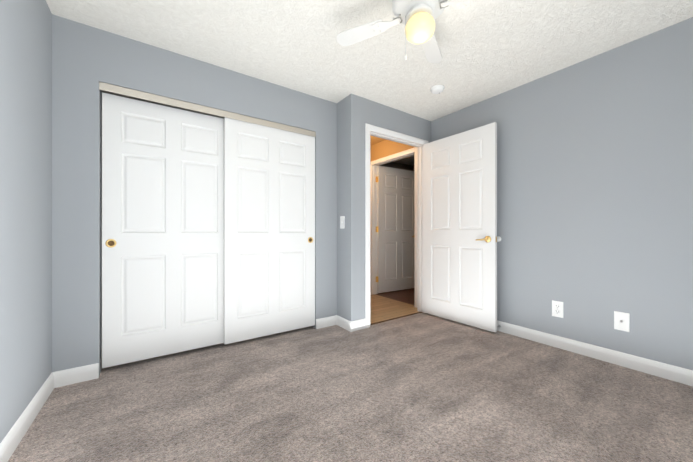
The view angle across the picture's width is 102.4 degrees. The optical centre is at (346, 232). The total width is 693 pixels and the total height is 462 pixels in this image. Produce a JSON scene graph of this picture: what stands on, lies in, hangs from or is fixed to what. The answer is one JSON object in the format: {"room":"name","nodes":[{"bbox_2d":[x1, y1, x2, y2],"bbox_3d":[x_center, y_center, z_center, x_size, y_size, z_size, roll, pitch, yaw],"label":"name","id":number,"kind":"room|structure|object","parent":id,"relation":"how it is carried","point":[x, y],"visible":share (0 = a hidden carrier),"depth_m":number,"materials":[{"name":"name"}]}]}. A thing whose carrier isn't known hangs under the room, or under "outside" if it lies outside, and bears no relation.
{"room":"empty bedroom","nodes":[
{"label":"empty bedroom","id":0,"kind":"room"},
{"bbox_2d":[0,0,51,442],"bbox_3d":[-1.200,-0.201,0.706,0.100,2.400,4.020,0,0,-35],"label":"wall","id":1,"kind":"structure","parent":0,"point":[25,199],"depth_m":1.41,"materials":[{"name":"grey paint"}]},
{"bbox_2d":[0,373,53,461],"bbox_3d":[-0.975,0.949,0.481,0.014,0.100,3.195,0,0,-35],"label":"baseboard","id":2,"kind":"structure","parent":1,"relation":"attached to","point":[12,439],"depth_m":1.38,"materials":[{"name":"white paint"}]},
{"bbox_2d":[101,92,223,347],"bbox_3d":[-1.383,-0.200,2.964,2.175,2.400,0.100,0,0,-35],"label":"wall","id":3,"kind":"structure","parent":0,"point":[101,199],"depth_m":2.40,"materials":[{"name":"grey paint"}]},
{"bbox_2d":[52,14,336,374],"bbox_3d":[-1.027,-0.200,2.451,2.175,2.400,0.100,0,0,-35],"label":"wall","id":4,"kind":"structure","parent":0,"point":[76,216],"depth_m":1.91,"materials":[{"name":"grey paint"}]},
{"bbox_2d":[52,363,98,387],"bbox_3d":[-1.794,0.950,1.848,0.227,0.100,0.014,0,0,-35],"label":"baseboard","id":5,"kind":"structure","parent":4,"relation":"attached to","point":[75,375],"depth_m":1.84,"materials":[{"name":"white paint"}]},
{"bbox_2d":[102,92,223,367],"bbox_3d":[-1.385,-0.013,2.232,0.864,1.955,0.039,0,0,-35],"label":"closet door","id":6,"kind":"structure","parent":4,"relation":"in","point":[162,230],"depth_m":2.17,"materials":[{"name":"white paint"}]},
{"bbox_2d":[99,82,315,136],"bbox_3d":[-1.040,-1.012,2.444,1.689,0.055,0.100,0,0,-35],"label":"track rail","id":7,"kind":"object","parent":4,"relation":"attached to","point":[140,95],"visible":0.98,"depth_m":2.25,"materials":[{"name":"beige metal"}]},
{"bbox_2d":[224,117,314,343],"bbox_3d":[-0.695,-0.013,2.655,0.875,1.955,0.039,0,0,-35],"label":"closet door","id":8,"kind":"structure","parent":4,"relation":"in","point":[269,230],"depth_m":2.61,"materials":[{"name":"white paint"}]},
{"bbox_2d":[316,315,336,328],"bbox_3d":[-0.206,0.950,2.950,0.257,0.100,0.014,0,0,-35],"label":"baseboard","id":9,"kind":"structure","parent":4,"relation":"attached to","point":[325,322],"depth_m":2.94,"materials":[{"name":"white paint"}]},
{"bbox_2d":[8,325,638,461],"bbox_3d":[-0.266,1.049,1.353,2.375,0.100,4.020,0,0,-35],"label":"floor carpet","id":10,"kind":"object","parent":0,"point":[335,393],"visible":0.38,"depth_m":1.54,"materials":[{"name":"grey carpet"}]},
{"bbox_2d":[337,94,358,320],"bbox_3d":[-0.408,-0.199,3.555,0.100,2.400,1.740,0,0,-35],"label":"wall","id":11,"kind":"structure","parent":0,"point":[348,205],"depth_m":2.86,"materials":[{"name":"grey paint"}]},
{"bbox_2d":[340,216,344,228],"bbox_3d":[-0.050,-0.104,2.933,0.020,0.132,0.081,0,0,-35],"label":"switch plate","id":12,"kind":"object","parent":11,"relation":"attached to","point":[342,222],"visible":1,"depth_m":2.93,"materials":[{"name":"white plastic"}]},
{"bbox_2d":[336,315,351,331],"bbox_3d":[-0.032,0.950,2.911,0.014,0.100,0.277,0,0,-35],"label":"baseboard","id":13,"kind":"structure","parent":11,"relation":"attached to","point":[344,323],"depth_m":2.90,"materials":[{"name":"white paint"}]},
{"bbox_2d":[46,0,692,165],"bbox_3d":[0.657,-1.448,2.512,5.210,0.104,4.870,0,0,-35],"label":"ceiling","id":14,"kind":"structure","parent":0,"point":[490,48],"depth_m":2.02,"materials":[{"name":"white paint"}]},
{"bbox_2d":[337,0,467,62],"bbox_3d":[0.417,-1.187,1.585,0.786,0.428,0.786,0,0,-18],"label":"ceiling fan","id":15,"kind":"object","parent":14,"relation":"hanging from","point":[416,18],"visible":1,"depth_m":1.59,"materials":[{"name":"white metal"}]},
{"bbox_2d":[430,85,444,93],"bbox_3d":[0.883,-1.380,2.709,0.132,0.040,0.132,0,0,-35],"label":"smoke detector","id":16,"kind":"object","parent":14,"relation":"attached to","point":[436,89],"visible":1,"depth_m":2.68,"materials":[{"name":"white plastic"}]},
{"bbox_2d":[370,294,418,323],"bbox_3d":[0.111,1.051,3.942,1.195,0.100,1.695,0,0,-35],"label":"floor","id":17,"kind":"structure","parent":0,"point":[382,308],"depth_m":3.65,"materials":[{"name":"brown wood"}]},
{"bbox_2d":[370,312,421,324],"bbox_3d":[0.579,0.997,3.236,0.880,0.006,0.024,0,0,-35],"label":"trim strip","id":18,"kind":"object","parent":17,"relation":"on","point":[395,318],"visible":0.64,"depth_m":3.22,"materials":[{"name":"gold metal"}]},
{"bbox_2d":[359,96,430,319],"bbox_3d":[0.570,-0.200,3.236,1.145,2.400,0.100,0,0,-35],"label":"wall","id":19,"kind":"structure","parent":0,"point":[363,111],"depth_m":2.94,"materials":[{"name":"grey paint"}]},
{"bbox_2d":[350,318,365,331],"bbox_3d":[0.119,0.950,2.854,0.196,0.100,0.014,0,0,-35],"label":"baseboard","id":20,"kind":"structure","parent":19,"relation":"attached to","point":[360,324],"depth_m":2.85,"materials":[{"name":"white paint"}]},
{"bbox_2d":[365,123,427,327],"bbox_3d":[0.577,-0.068,3.241,0.994,2.137,0.132,0,0,-35],"label":"door frame","id":21,"kind":"structure","parent":19,"relation":"attached to","point":[382,133],"depth_m":3.18,"materials":[{"name":"white paint"}]},
{"bbox_2d":[423,122,496,332],"bbox_3d":[1.217,-0.047,3.092,0.133,2.058,0.877,0,0,-35],"label":"bedroom door","id":22,"kind":"structure","parent":19,"relation":"in","point":[459,227],"depth_m":3.00,"materials":[{"name":"white paint"}]},
{"bbox_2d":[376,288,413,304],"bbox_3d":[1.377,1.051,4.604,1.640,0.100,2.250,0,0,-35],"label":"floor","id":23,"kind":"structure","parent":0,"point":[405,295],"depth_m":4.41,"materials":[{"name":"brown wood"}]},
{"bbox_2d":[379,162,411,170],"bbox_3d":[0.784,-0.198,5.503,1.590,2.400,0.100,0,0,-35],"label":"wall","id":24,"kind":"structure","parent":0,"point":[399,165],"depth_m":5.63,"materials":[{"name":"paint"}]},
{"bbox_2d":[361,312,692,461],"bbox_3d":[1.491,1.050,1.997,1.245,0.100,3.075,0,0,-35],"label":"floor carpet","id":25,"kind":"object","parent":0,"point":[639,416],"visible":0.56,"depth_m":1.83,"materials":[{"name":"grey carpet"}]},
{"bbox_2d":[371,17,692,369],"bbox_3d":[1.639,-0.200,2.784,0.104,2.400,4.198,0,0,-35],"label":"wall","id":26,"kind":"structure","parent":0,"point":[594,193],"depth_m":2.18,"materials":[{"name":"grey paint"}]},
{"bbox_2d":[552,300,562,317],"bbox_3d":[1.830,0.667,2.417,0.009,0.138,0.084,0,0,-35],"label":"electrical outlet plate","id":27,"kind":"object","parent":26,"relation":"attached to","point":[557,308],"visible":1,"depth_m":2.42,"materials":[{"name":"white plastic"}]},
{"bbox_2d":[497,320,692,385],"bbox_3d":[1.899,0.950,2.313,0.014,0.100,2.930,0,0,-35],"label":"baseboard","id":28,"kind":"structure","parent":26,"relation":"attached to","point":[664,370],"depth_m":2.15,"materials":[{"name":"white paint"}]},
{"bbox_2d":[614,311,629,331],"bbox_3d":[2.055,0.668,2.083,0.020,0.138,0.084,0,0,-35],"label":"outlet plate","id":29,"kind":"object","parent":26,"relation":"attached to","point":[621,321],"visible":1,"depth_m":2.08,"materials":[{"name":"white plastic"}]},
{"bbox_3d":[0.708,-1.248,4.130,0.100,0.302,0.926,0,0,-35],"label":"wall","id":30,"kind":"structure","parent":0,"visible":0},
{"bbox_2d":[370,147,416,307],"bbox_3d":[0.708,-0.068,4.129,0.132,2.137,1.004,0,0,-35],"label":"door frame","id":31,"kind":"structure","parent":30,"relation":"attached to","point":[374,164],"depth_m":4.46,"materials":[{"name":"white paint"}]},
{"bbox_2d":[377,165,413,292],"bbox_3d":[0.896,-0.046,4.721,0.887,2.058,0.126,0,0,-35],"label":"hall door","id":32,"kind":"structure","parent":30,"relation":"in","point":[395,229],"depth_m":4.68,"materials":[{"name":"white paint"}]}
]}

